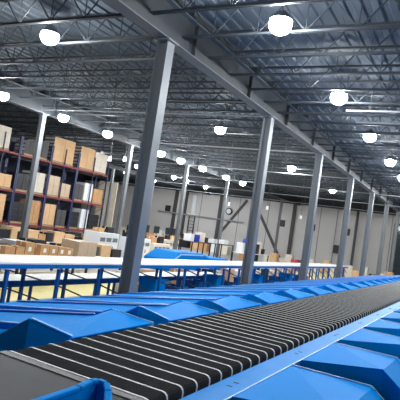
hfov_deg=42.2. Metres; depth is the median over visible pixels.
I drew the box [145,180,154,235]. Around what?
steel column
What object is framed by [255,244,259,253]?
carton
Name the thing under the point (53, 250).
carton
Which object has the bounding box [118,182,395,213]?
pipe
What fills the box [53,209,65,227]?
load
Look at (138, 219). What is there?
steel column
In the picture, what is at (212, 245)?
carton
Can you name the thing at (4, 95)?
lamp
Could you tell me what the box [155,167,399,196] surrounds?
pipe
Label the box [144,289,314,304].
chute
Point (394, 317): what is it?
chute
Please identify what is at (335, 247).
upper cabinet
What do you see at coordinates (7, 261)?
table
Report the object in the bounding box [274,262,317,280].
table
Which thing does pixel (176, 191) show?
trim
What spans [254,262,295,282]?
table
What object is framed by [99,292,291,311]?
chute
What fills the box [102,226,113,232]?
carton
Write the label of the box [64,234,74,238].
carton
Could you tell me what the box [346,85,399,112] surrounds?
pipe
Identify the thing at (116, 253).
carton
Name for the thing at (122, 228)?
carton
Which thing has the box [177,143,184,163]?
lamp
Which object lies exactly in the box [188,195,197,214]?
duct
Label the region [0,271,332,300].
floor marking
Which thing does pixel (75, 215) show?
load
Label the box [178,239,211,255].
workbench
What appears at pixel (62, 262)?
table
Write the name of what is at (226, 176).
lamp
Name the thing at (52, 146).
rack
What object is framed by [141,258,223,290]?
table
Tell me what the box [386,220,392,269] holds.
trim
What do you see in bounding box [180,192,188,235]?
trim
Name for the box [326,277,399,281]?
chute
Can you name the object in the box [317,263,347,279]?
table
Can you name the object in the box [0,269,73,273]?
workbench
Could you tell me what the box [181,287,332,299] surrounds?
chute
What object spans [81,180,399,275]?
wall
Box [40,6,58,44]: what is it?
lamp
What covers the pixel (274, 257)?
carton
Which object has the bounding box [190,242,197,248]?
carton
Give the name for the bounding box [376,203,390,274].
steel column
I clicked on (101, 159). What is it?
load
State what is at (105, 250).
carton
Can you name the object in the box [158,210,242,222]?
pipe
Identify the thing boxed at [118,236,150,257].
machine
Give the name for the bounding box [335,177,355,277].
steel column
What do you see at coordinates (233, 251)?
workbench
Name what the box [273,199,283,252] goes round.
steel column
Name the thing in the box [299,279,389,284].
chute
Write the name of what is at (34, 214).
load
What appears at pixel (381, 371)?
chute
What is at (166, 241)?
machine
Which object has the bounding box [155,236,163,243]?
carton
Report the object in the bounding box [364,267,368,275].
carton
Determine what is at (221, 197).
trim
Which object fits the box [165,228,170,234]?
monitor
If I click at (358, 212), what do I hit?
trim
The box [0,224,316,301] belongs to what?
floor
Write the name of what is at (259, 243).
carton
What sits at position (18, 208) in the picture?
load
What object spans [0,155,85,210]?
wall
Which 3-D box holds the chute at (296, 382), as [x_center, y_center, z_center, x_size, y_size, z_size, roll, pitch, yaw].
[1.165,2.397,3.875,1.755,1.905,1.636,7,-3,28]
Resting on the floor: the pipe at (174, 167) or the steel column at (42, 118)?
the steel column at (42, 118)
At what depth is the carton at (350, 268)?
53.14 m
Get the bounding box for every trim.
[86,175,395,215]
[170,190,178,235]
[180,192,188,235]
[214,196,223,238]
[287,204,296,253]
[350,211,359,264]
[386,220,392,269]
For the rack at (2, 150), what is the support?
on the floor
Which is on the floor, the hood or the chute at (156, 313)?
the chute at (156, 313)
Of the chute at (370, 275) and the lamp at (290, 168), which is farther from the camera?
the chute at (370, 275)
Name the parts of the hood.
hood panel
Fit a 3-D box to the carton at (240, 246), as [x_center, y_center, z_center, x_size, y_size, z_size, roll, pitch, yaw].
[3.674,4.260,46.443,0.600,0.903,0.604,7,-3,28]
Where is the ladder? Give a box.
[186,216,194,233]
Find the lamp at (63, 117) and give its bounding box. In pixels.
[58,99,68,121]
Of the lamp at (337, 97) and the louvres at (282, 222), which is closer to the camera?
the lamp at (337, 97)
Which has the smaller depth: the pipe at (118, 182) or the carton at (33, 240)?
the carton at (33, 240)
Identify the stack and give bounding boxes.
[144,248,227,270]
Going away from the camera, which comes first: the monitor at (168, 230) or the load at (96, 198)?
the load at (96, 198)
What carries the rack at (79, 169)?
on the floor
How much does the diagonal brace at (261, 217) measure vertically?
7.498 m
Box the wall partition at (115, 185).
[95,181,118,227]
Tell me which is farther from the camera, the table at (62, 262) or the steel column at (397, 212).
the steel column at (397, 212)
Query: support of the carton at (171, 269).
on the floor
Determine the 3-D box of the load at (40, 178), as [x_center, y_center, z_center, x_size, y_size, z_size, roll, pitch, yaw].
[-11.688,-1.209,36.156,1.000,1.500,1.243,7,-3,28]
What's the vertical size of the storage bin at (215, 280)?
1.160 m
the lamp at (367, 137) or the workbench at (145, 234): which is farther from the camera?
the workbench at (145, 234)
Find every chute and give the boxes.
[0,300,217,339]
[0,308,153,350]
[34,295,260,320]
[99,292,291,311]
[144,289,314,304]
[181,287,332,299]
[209,285,346,295]
[232,364,383,399]
[233,283,358,292]
[259,282,367,289]
[274,281,376,287]
[287,280,383,286]
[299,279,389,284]
[300,342,399,399]
[318,278,398,282]
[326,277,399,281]
[339,328,399,359]
[340,276,399,277]
[357,276,398,276]
[360,278,394,283]
[364,319,399,336]
[370,275,399,275]
[381,312,399,322]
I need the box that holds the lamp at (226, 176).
[223,161,229,179]
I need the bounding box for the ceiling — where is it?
[0,0,399,212]
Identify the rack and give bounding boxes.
[0,132,22,224]
[1,137,53,230]
[28,146,79,230]
[57,153,109,233]
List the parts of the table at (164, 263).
leg, leg, leg, rail, leg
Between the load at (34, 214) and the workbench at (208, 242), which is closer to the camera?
the load at (34, 214)
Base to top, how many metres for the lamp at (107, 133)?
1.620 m
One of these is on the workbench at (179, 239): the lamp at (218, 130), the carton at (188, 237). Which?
the carton at (188, 237)
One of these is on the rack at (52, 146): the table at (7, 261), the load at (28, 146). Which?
the load at (28, 146)
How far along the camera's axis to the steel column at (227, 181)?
46.56 m
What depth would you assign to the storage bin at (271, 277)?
26.27 m
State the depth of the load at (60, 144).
37.62 m
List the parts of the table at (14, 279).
leg, leg, rail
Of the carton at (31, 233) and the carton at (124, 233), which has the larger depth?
the carton at (124, 233)
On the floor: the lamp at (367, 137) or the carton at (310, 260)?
the carton at (310, 260)
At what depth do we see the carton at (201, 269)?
23.99 m
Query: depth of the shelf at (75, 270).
22.33 m
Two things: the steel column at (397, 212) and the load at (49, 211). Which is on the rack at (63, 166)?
the load at (49, 211)
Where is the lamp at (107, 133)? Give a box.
[103,110,112,137]
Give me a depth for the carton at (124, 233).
33.59 m
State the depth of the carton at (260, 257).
57.73 m
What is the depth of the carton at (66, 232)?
33.90 m
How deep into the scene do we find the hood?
2.89 m
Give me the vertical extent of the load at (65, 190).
1.100 m
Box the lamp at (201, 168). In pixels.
[199,156,205,171]
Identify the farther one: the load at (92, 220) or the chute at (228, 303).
the load at (92, 220)
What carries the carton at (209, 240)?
on the workbench at (208, 242)
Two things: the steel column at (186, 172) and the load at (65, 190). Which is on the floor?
the steel column at (186, 172)
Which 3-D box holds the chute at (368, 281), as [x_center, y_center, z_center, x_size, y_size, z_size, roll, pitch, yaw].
[5.205,3.898,21.287,4.100,1.912,1.700,7,-3,28]
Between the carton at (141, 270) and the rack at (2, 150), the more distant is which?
the rack at (2, 150)
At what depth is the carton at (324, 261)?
54.28 m
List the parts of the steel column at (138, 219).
cap plate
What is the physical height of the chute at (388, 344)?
1.905 m
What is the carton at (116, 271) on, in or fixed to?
on the floor
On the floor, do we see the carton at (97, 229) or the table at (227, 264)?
the table at (227, 264)
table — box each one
[0,254,55,302]
[17,255,159,299]
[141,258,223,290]
[196,260,265,285]
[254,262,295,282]
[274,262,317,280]
[298,263,335,279]
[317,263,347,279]
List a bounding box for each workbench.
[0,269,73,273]
[61,256,120,272]
[145,234,181,249]
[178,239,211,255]
[202,242,233,260]
[231,251,268,261]
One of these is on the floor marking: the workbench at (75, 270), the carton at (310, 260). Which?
the workbench at (75, 270)
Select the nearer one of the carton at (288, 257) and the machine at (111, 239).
the machine at (111, 239)
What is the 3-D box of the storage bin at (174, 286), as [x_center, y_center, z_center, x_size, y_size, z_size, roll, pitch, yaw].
[-0.901,3.320,17.538,0.660,0.860,0.680,7,-3,28]
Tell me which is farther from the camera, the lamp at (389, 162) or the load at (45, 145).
the load at (45, 145)
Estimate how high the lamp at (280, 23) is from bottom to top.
1.170 m
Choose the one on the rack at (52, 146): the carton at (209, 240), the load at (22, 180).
the load at (22, 180)
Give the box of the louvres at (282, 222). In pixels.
[280,220,284,226]
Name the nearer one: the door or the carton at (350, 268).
the carton at (350, 268)
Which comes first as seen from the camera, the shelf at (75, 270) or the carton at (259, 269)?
the shelf at (75, 270)
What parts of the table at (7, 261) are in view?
leg, rail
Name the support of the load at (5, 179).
on the rack at (2, 150)
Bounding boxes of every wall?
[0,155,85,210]
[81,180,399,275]
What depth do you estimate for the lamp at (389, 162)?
27.11 m
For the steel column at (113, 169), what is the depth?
52.79 m
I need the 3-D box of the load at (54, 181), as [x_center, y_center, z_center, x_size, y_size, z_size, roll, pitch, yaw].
[-10.970,-1.031,37.508,1.000,1.500,1.160,7,-3,28]
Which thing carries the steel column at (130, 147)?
on the floor
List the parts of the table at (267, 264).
leg, rail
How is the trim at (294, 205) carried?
attached to the wall at (209, 207)
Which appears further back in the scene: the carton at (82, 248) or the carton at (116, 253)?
the carton at (116, 253)
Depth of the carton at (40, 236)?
28.57 m
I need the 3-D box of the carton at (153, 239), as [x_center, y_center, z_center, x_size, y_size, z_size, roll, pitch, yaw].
[-3.402,2.777,36.319,0.500,0.403,0.604,7,-3,28]
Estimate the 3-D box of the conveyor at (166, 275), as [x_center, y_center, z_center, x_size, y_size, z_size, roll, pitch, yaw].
[-1.095,3.340,19.861,0.890,1.000,7.400,7,-3,28]
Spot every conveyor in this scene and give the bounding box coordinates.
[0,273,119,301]
[0,281,399,399]
[104,272,224,294]
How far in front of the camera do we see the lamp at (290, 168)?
35.14 m
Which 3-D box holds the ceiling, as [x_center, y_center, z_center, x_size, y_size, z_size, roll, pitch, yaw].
[-3.111,-4.277,30.707,76.360,1.550,78.000,7,-3,28]
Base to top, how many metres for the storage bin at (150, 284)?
1.160 m
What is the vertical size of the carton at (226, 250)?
1.003 m
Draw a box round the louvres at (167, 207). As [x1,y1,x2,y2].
[165,205,170,210]
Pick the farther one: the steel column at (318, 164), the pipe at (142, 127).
the pipe at (142, 127)
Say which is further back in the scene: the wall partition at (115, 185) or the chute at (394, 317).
the wall partition at (115, 185)
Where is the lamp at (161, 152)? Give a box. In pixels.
[158,137,164,156]
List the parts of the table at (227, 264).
leg, leg, rail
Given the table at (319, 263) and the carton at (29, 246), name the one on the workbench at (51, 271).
the carton at (29, 246)
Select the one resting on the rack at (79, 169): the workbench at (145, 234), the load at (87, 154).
the load at (87, 154)
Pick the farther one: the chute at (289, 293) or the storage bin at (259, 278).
the storage bin at (259, 278)
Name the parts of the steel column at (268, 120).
cap plate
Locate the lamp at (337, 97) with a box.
[331,70,347,104]
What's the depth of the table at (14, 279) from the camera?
13.91 m
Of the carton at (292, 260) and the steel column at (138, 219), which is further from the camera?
the carton at (292, 260)
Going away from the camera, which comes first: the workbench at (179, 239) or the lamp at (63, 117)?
the lamp at (63, 117)
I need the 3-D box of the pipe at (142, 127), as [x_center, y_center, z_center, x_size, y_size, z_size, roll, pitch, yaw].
[0.938,-3.549,30.058,12.200,0.992,0.064,7,-3,28]
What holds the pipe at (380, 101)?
hanging from the ceiling
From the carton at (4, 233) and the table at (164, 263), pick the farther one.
the carton at (4, 233)
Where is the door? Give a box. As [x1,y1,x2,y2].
[388,223,399,274]
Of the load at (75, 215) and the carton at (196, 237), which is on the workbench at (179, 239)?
the carton at (196, 237)
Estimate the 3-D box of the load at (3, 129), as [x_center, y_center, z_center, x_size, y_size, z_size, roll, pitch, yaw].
[-13.085,-4.064,32.963,1.000,1.500,1.732,7,-3,28]
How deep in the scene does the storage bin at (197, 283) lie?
18.58 m
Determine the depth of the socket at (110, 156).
30.50 m
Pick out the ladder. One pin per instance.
(189, 216)
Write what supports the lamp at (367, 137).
hanging from the ceiling
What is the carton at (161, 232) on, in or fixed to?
on the floor
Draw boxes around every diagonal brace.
[213,199,247,238]
[260,214,280,257]
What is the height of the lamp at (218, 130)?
1.170 m
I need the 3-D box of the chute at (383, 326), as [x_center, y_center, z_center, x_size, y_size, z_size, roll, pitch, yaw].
[3.568,2.991,8.402,1.755,1.905,1.636,7,-3,28]
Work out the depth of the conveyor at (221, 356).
4.74 m
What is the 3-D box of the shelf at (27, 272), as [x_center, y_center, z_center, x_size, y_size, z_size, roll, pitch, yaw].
[-6.071,2.744,19.275,1.100,0.040,2.600,7,-3,28]
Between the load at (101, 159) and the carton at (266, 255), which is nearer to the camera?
the load at (101, 159)
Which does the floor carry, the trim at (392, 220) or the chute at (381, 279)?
the chute at (381, 279)
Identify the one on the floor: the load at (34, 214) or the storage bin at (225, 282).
the storage bin at (225, 282)
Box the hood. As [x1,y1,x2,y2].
[32,378,111,399]
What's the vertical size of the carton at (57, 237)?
0.603 m
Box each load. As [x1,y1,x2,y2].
[0,125,11,150]
[0,173,11,189]
[0,194,5,221]
[2,200,24,223]
[7,171,28,191]
[14,139,34,156]
[19,198,40,224]
[22,170,45,194]
[28,138,49,159]
[37,203,55,226]
[43,175,60,197]
[45,136,75,165]
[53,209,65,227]
[58,183,70,198]
[64,210,78,228]
[66,182,83,201]
[72,146,94,171]
[72,208,88,229]
[77,182,92,202]
[86,214,98,229]
[90,188,102,204]
[92,152,107,174]
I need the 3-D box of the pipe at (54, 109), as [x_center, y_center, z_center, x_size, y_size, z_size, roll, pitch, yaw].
[-2.599,-4.418,23.501,12.300,0.992,0.064,7,-3,28]
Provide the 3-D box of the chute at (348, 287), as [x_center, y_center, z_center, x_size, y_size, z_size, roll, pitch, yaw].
[2.802,3.304,16.760,4.100,1.912,1.700,7,-3,28]
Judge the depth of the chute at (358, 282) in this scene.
20.21 m
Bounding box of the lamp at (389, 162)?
[385,144,394,165]
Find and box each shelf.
[0,271,56,273]
[63,269,114,272]
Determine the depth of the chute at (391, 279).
26.53 m
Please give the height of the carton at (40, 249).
0.503 m
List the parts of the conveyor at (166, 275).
rail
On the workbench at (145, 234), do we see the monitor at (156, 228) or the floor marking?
the monitor at (156, 228)
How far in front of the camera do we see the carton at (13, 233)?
26.80 m
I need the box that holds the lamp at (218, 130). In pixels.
[215,120,225,133]
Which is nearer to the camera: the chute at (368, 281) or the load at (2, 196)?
the chute at (368, 281)
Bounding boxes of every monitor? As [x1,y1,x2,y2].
[153,226,159,233]
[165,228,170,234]
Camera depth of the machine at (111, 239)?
30.84 m
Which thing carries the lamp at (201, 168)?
hanging from the ceiling
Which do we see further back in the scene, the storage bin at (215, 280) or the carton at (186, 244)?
the carton at (186, 244)
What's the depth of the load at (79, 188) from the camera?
39.60 m
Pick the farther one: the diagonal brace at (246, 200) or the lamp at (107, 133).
the diagonal brace at (246, 200)
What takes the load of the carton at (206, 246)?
on the floor
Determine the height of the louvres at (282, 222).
0.840 m
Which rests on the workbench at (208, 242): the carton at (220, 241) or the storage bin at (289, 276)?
the carton at (220, 241)
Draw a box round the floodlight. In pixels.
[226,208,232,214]
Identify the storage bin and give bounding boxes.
[138,275,167,291]
[165,283,187,289]
[184,278,207,288]
[203,274,225,287]
[223,281,238,285]
[252,273,262,283]
[268,275,283,281]
[278,272,293,281]
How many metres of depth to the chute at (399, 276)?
31.31 m
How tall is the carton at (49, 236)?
0.503 m
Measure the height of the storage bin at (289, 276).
1.160 m
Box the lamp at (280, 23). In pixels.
[269,5,292,35]
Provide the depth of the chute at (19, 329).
5.43 m
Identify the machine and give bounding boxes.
[83,230,119,248]
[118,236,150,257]
[149,243,170,251]
[164,239,178,248]
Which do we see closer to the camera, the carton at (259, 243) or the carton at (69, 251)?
the carton at (69, 251)
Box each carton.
[0,225,20,241]
[0,228,10,238]
[0,245,15,254]
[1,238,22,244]
[4,227,17,238]
[7,244,24,254]
[16,240,34,254]
[19,237,46,243]
[27,230,38,238]
[34,243,49,255]
[38,233,45,239]
[39,231,53,241]
[46,244,57,255]
[47,230,64,242]
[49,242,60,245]
[54,245,65,255]
[57,230,81,236]
[61,238,96,256]
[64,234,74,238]
[65,247,72,255]
[92,227,104,231]
[97,243,110,256]
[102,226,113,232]
[110,248,121,257]
[114,270,120,293]
[120,227,126,235]
[122,230,126,236]
[137,269,155,291]
[146,236,156,242]
[154,230,164,236]
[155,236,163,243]
[170,268,183,284]
[180,234,190,247]
[183,233,194,240]
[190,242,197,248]
[194,234,199,241]
[196,232,205,241]
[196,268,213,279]
[198,243,209,250]
[208,239,217,243]
[210,239,220,251]
[219,239,228,244]
[219,246,230,254]
[220,268,234,281]
[236,242,244,252]
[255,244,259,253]
[256,268,268,278]
[257,242,261,253]
[258,255,263,261]
[263,254,269,261]
[269,253,278,261]
[284,254,293,262]
[291,259,299,268]
[308,259,315,271]
[321,260,331,273]
[344,265,353,276]
[351,270,358,276]
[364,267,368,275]
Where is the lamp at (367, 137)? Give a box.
[364,117,375,141]
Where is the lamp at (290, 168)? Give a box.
[288,155,295,171]
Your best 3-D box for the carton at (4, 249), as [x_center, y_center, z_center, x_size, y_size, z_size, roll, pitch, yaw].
[-6.636,1.741,17.598,0.500,0.383,0.424,7,-3,28]
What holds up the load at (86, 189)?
on the rack at (79, 169)
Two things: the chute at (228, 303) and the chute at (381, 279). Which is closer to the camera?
the chute at (228, 303)
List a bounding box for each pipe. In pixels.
[42,93,260,116]
[96,148,347,178]
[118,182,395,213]
[130,127,313,153]
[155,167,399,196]
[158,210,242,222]
[159,176,398,206]
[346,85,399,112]
[356,101,399,124]
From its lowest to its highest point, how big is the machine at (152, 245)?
1.350 m
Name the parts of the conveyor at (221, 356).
plate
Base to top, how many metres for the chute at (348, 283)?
1.912 m
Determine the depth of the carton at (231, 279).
26.22 m
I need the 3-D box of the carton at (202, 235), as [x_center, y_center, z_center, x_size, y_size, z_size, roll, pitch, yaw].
[0.007,2.976,41.549,0.600,0.753,0.604,7,-3,28]
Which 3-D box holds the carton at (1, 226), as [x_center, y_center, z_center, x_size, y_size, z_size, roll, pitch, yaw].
[-10.911,2.209,30.008,1.000,1.353,1.004,7,-3,28]
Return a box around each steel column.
[19,113,48,237]
[103,168,114,225]
[115,145,134,248]
[118,37,178,293]
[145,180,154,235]
[173,165,190,248]
[178,188,186,240]
[215,180,230,257]
[239,115,276,284]
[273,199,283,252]
[298,153,325,280]
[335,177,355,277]
[359,192,375,275]
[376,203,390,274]
[389,211,399,271]
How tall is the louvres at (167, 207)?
0.840 m
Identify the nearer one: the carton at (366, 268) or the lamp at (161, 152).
the lamp at (161, 152)
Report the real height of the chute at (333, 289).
1.912 m
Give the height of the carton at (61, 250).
0.463 m
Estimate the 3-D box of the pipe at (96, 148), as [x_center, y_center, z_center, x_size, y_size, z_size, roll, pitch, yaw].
[0.151,-3.115,39.195,22.200,1.152,0.064,7,-3,28]
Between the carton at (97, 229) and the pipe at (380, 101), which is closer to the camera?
the pipe at (380, 101)
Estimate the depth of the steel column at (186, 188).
65.93 m
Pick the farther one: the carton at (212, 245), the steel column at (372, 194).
the carton at (212, 245)
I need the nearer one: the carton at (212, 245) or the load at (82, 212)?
the load at (82, 212)
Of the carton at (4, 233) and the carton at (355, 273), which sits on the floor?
the carton at (355, 273)
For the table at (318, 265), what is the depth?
33.11 m
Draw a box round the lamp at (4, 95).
[0,68,8,100]
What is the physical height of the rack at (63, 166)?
7.100 m
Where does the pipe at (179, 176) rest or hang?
hanging from the ceiling
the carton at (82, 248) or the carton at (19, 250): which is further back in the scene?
the carton at (82, 248)
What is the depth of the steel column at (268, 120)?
19.66 m
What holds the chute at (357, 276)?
on the floor

